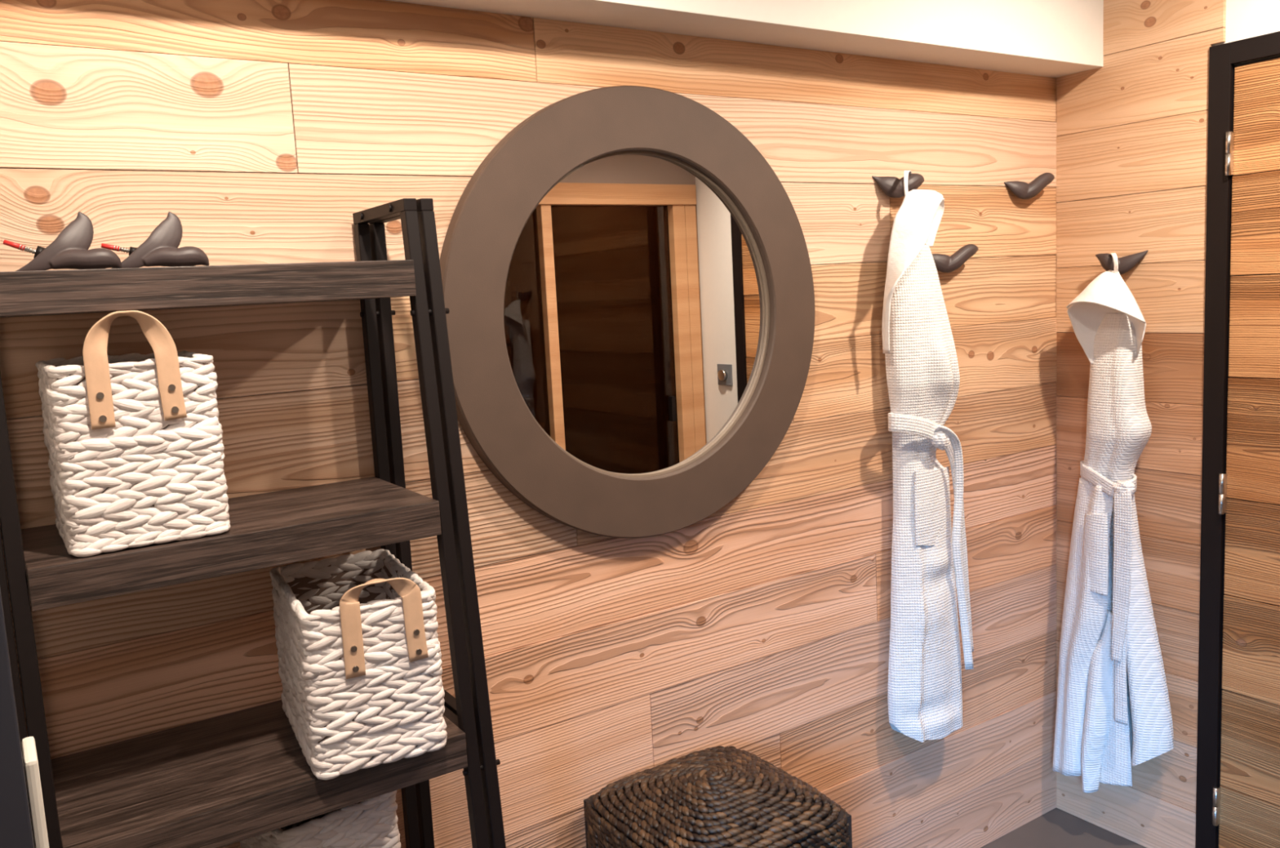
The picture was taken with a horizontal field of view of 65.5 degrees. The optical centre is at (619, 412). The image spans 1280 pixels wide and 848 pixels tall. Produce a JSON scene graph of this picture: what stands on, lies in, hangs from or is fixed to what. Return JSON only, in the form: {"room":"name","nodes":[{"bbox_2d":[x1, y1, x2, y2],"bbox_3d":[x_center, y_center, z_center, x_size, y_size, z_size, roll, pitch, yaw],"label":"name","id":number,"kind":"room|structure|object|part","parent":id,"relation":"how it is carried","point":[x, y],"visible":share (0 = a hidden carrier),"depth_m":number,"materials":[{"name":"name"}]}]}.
{"room":"changing room","nodes":[
{"label":"changing room","id":0,"kind":"room"},
{"bbox_2d":[0,0,1057,847],"bbox_3d":[-0.421,0.114,1.740,3.960,2.500,0.072,-7,8,-32],"label":"wall","id":1,"kind":"structure","parent":0,"point":[760,625],"depth_m":1.92,"materials":[{"name":"beige wood"}]},
{"bbox_2d":[440,85,814,537],"bbox_3d":[0.052,-0.188,1.956,0.873,0.873,0.038,-7,8,-32],"label":"round mirror","id":2,"kind":"object","parent":1,"relation":"attached to","point":[628,286],"visible":0.98,"depth_m":1.93,"materials":[{"name":"wood"}]},
{"bbox_2d":[503,154,765,474],"bbox_3d":[0.047,-0.189,1.964,0.645,0.645,0.004,-7,8,-32],"label":"mirror glass","id":3,"kind":"object","parent":2,"relation":"attached to","point":[634,305],"depth_m":1.95,"materials":[{"name":"clear mirror"}]},
{"bbox_2d":[385,0,1104,78],"bbox_3d":[-0.449,-0.892,1.521,3.900,0.450,0.143,-7,8,-32],"label":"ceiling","id":4,"kind":"structure","parent":1,"relation":"attached to","point":[1050,38],"depth_m":2.13,"materials":[{"name":"white paint"}]},
{"bbox_2d":[871,173,924,198],"bbox_3d":[0.646,-0.526,2.316,0.135,0.056,0.052,-4,7,-9],"label":"coat hook","id":5,"kind":"object","parent":1,"relation":"attached to","point":[892,187],"visible":0.85,"depth_m":2.29,"materials":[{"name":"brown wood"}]},
{"bbox_2d":[881,170,973,742],"bbox_3d":[0.749,0.120,2.372,0.345,1.371,0.120,-7,8,-32],"label":"bathrobe","id":6,"kind":"object","parent":5,"relation":"hanging from","point":[925,688],"visible":0.98,"depth_m":2.36,"materials":[{"name":"white fabric"}]},
{"bbox_2d":[881,189,943,353],"bbox_3d":[0.665,-0.321,2.254,0.175,0.368,0.071,-7,8,-32],"label":"hood","id":7,"kind":"object","parent":6,"relation":"attached to","point":[913,318],"depth_m":2.27,"materials":[{"name":"white fabric"}]},
{"bbox_2d":[932,244,978,273],"bbox_3d":[0.808,-0.374,2.432,0.156,0.067,0.051,-4,7,-9],"label":"coat hook","id":8,"kind":"object","parent":1,"relation":"attached to","point":[945,264],"visible":0.9,"depth_m":2.41,"materials":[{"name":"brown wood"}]},
{"bbox_2d":[1004,173,1054,199],"bbox_3d":[1.058,-0.584,2.577,0.156,0.067,0.051,-4,7,-9],"label":"coat hook","id":9,"kind":"object","parent":1,"relation":"attached to","point":[1022,190],"visible":1,"depth_m":2.56,"materials":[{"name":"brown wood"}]},
{"bbox_2d":[981,808,1146,847],"bbox_3d":[0.596,1.519,0.437,3.960,0.080,3.560,-7,8,-32],"label":"floor","id":10,"kind":"structure","parent":0,"point":[1057,828],"depth_m":2.74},
{"bbox_2d":[22,736,48,847],"bbox_3d":[-0.551,0.894,1.048,0.011,1.135,0.070,-7,8,-32],"label":"board","id":11,"kind":"object","parent":10,"relation":"on","point":[29,752],"visible":1,"depth_m":0.96,"materials":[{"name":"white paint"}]},
{"bbox_2d":[0,198,506,847],"bbox_3d":[-0.502,0.560,1.424,0.628,1.700,0.398,-7,8,-32],"label":"shelf rack","id":12,"kind":"object","parent":10,"relation":"on","point":[225,780],"visible":0.7,"depth_m":1.38,"materials":[{"name":"brown wood"}]},
{"bbox_3d":[-0.829,0.585,1.438,0.020,1.682,0.022,-7,8,-32],"label":"leg","id":13,"kind":"part","parent":12,"relation":"part of","materials":[{"name":"black metal"}]},
{"bbox_3d":[-0.686,0.609,1.182,0.020,1.682,0.186,-7,8,-32],"label":"leg","id":14,"kind":"part","parent":12,"relation":"part of","materials":[{"name":"black metal"}]},
{"bbox_3d":[-0.669,0.606,1.193,0.020,1.682,0.186,-7,8,-32],"label":"leg","id":15,"kind":"part","parent":12,"relation":"part of","materials":[{"name":"black metal"}]},
{"bbox_2d":[3,212,121,271],"bbox_3d":[-0.705,-0.216,1.258,0.130,0.076,0.033,-7,8,-27],"label":"coat hook","id":16,"kind":"object","parent":12,"relation":"on","point":[69,250],"visible":0.98,"depth_m":1.26,"materials":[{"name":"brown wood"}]},
{"bbox_2d":[35,310,230,557],"bbox_3d":[-0.661,0.014,1.342,0.197,0.298,0.276,-7,8,-32],"label":"woven basket","id":17,"kind":"object","parent":12,"relation":"on","point":[133,442],"visible":1,"depth_m":1.24,"materials":[{"name":"white"}]},
{"bbox_3d":[-0.600,-0.055,1.228,0.108,0.140,0.028,-7,8,-32],"label":"handle","id":18,"kind":"part","parent":17,"relation":"part of","materials":[{"name":"beige leather"}]},
{"bbox_2d":[101,211,208,268],"bbox_3d":[-0.615,-0.228,1.315,0.128,0.076,0.033,-7,8,-28],"label":"coat hook","id":19,"kind":"object","parent":12,"relation":"on","point":[161,248],"visible":0.98,"depth_m":1.32,"materials":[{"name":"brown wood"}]},
{"bbox_3d":[-0.580,-0.174,1.396,0.518,0.052,0.253,-7,8,-32],"label":"shelf","id":20,"kind":"part","parent":12,"relation":"part of","materials":[{"name":"brown wood"}]},
{"bbox_3d":[-0.554,0.172,1.427,0.518,0.050,0.279,-7,8,-32],"label":"shelf","id":21,"kind":"part","parent":12,"relation":"part of","materials":[{"name":"brown wood"}]},
{"bbox_3d":[-0.526,0.513,1.454,0.518,0.052,0.313,-7,8,-32],"label":"shelf","id":22,"kind":"part","parent":12,"relation":"part of","materials":[{"name":"brown wood"}]},
{"bbox_2d":[239,790,400,847],"bbox_3d":[-0.472,0.698,1.569,0.197,0.230,0.206,-9,9,-40],"label":"woven basket","id":23,"kind":"object","parent":12,"relation":"on","point":[371,823],"visible":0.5,"depth_m":1.50,"materials":[{"name":"white wicker"}]},
{"bbox_2d":[269,549,447,780],"bbox_3d":[-0.396,0.343,1.482,0.193,0.266,0.315,-7,8,-27],"label":"woven basket","id":24,"kind":"object","parent":12,"relation":"on","point":[360,671],"visible":1,"depth_m":1.36,"materials":[{"name":"white fabric"}]},
{"bbox_3d":[-0.461,0.263,1.603,0.116,0.130,0.028,-7,8,-27],"label":"handle","id":25,"kind":"part","parent":24,"relation":"part of","materials":[{"name":"beige leather"}]},
{"bbox_3d":[-0.322,0.287,1.353,0.113,0.127,0.028,-7,8,-27],"label":"handle","id":26,"kind":"part","parent":24,"relation":"part of","materials":[{"name":"beige leather"}]},
{"bbox_3d":[-0.366,-0.309,1.537,0.020,0.018,0.231,-7,8,-32],"label":"rail","id":27,"kind":"part","parent":12,"relation":"part of","materials":[{"name":"black metal"}]},
{"bbox_3d":[-0.378,0.526,1.726,0.020,1.682,0.022,-7,8,-32],"label":"leg","id":28,"kind":"part","parent":12,"relation":"part of","materials":[{"name":"black metal"}]},
{"bbox_3d":[-0.344,-0.312,1.551,0.020,0.018,0.231,-7,8,-32],"label":"rail","id":29,"kind":"part","parent":12,"relation":"part of","materials":[{"name":"black metal"}]},
{"bbox_3d":[-0.356,0.523,1.740,0.020,1.682,0.022,-7,8,-32],"label":"leg","id":30,"kind":"part","parent":12,"relation":"part of","materials":[{"name":"black metal"}]},
{"bbox_3d":[-0.218,0.547,1.481,0.020,1.682,0.186,-7,8,-32],"label":"leg","id":31,"kind":"part","parent":12,"relation":"part of","materials":[{"name":"black metal"}]},
{"bbox_3d":[-0.281,0.470,1.613,0.020,0.020,0.264,-7,8,-32],"label":"rail","id":32,"kind":"part","parent":12,"relation":"part of","materials":[{"name":"black metal"}]},
{"bbox_3d":[-0.303,0.473,1.599,0.020,0.020,0.264,-7,8,-32],"label":"rail","id":33,"kind":"part","parent":12,"relation":"part of","materials":[{"name":"black metal"}]},
{"bbox_3d":[-0.196,0.544,1.495,0.020,1.682,0.186,-7,8,-32],"label":"leg","id":34,"kind":"part","parent":12,"relation":"part of","materials":[{"name":"black metal"}]},
{"bbox_2d":[583,746,852,847],"bbox_3d":[0.191,0.994,1.916,0.393,0.640,0.393,-7,8,-32],"label":"pouf","id":35,"kind":"object","parent":10,"relation":"on","point":[718,797],"visible":1,"depth_m":1.82,"materials":[{"name":"black wicker"}]},
{"bbox_2d":[1055,0,1279,847],"bbox_3d":[1.664,-0.039,2.079,0.071,2.500,1.630,-7,8,-32],"label":"wall","id":36,"kind":"structure","parent":0,"point":[1132,130],"depth_m":2.50,"materials":[{"name":"beige wood"}]},
{"bbox_2d":[1095,250,1147,275],"bbox_3d":[1.273,-0.378,2.527,0.120,0.058,0.049,0,8,27],"label":"coat hook","id":37,"kind":"object","parent":36,"relation":"attached to","point":[1126,264],"visible":0.8,"depth_m":2.51,"materials":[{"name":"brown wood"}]},
{"bbox_2d":[1052,253,1173,793],"bbox_3d":[1.250,0.311,2.572,0.134,1.428,0.314,-7,8,-31],"label":"bathrobe","id":38,"kind":"object","parent":37,"relation":"hanging from","point":[1113,713],"visible":1,"depth_m":2.54,"materials":[{"name":"white fabric"}]},
{"bbox_3d":[1.224,0.592,2.651,0.052,0.838,0.198,-6,7,-20],"label":"panel","id":39,"kind":"part","parent":38,"relation":"part of","materials":[{"name":"white fabric"}]},
{"bbox_3d":[1.263,0.769,2.617,0.097,0.509,0.042,3,9,40],"label":"overlap panel","id":40,"kind":"part","parent":38,"relation":"part of","materials":[{"name":"white fabric"}]},
{"bbox_2d":[1066,270,1146,364],"bbox_3d":[1.221,-0.236,2.493,0.120,0.236,0.201,-7,8,-32],"label":"hood","id":41,"kind":"object","parent":38,"relation":"attached to","point":[1108,324],"depth_m":2.49,"materials":[{"name":"white fabric"}]},
{"bbox_3d":[1.297,0.825,2.611,0.012,0.344,0.097,-7,8,-32],"label":"panel","id":42,"kind":"part","parent":38,"relation":"part of","materials":[{"name":"white fabric"}]},
{"bbox_2d":[1195,31,1279,847],"bbox_3d":[1.692,0.200,2.013,0.027,2.039,0.995,-7,8,-32],"label":"door","id":43,"kind":"structure","parent":36,"relation":"in","point":[1237,798],"depth_m":2.35,"materials":[{"name":"wood planks"},{"name":"black-painted frame"},{"name":"chrome metal hinges"}]},
{"bbox_3d":[-0.817,0.210,1.128,0.060,2.500,0.560,-7,8,-32],"label":"wall","id":44,"kind":"structure","parent":0,"visible":0},
{"bbox_2d":[0,589,34,847],"bbox_3d":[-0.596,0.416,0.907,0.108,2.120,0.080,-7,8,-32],"label":"door","id":45,"kind":"structure","parent":44,"relation":"in","point":[15,826],"depth_m":0.89,"materials":[{"name":"grey"}]}
]}

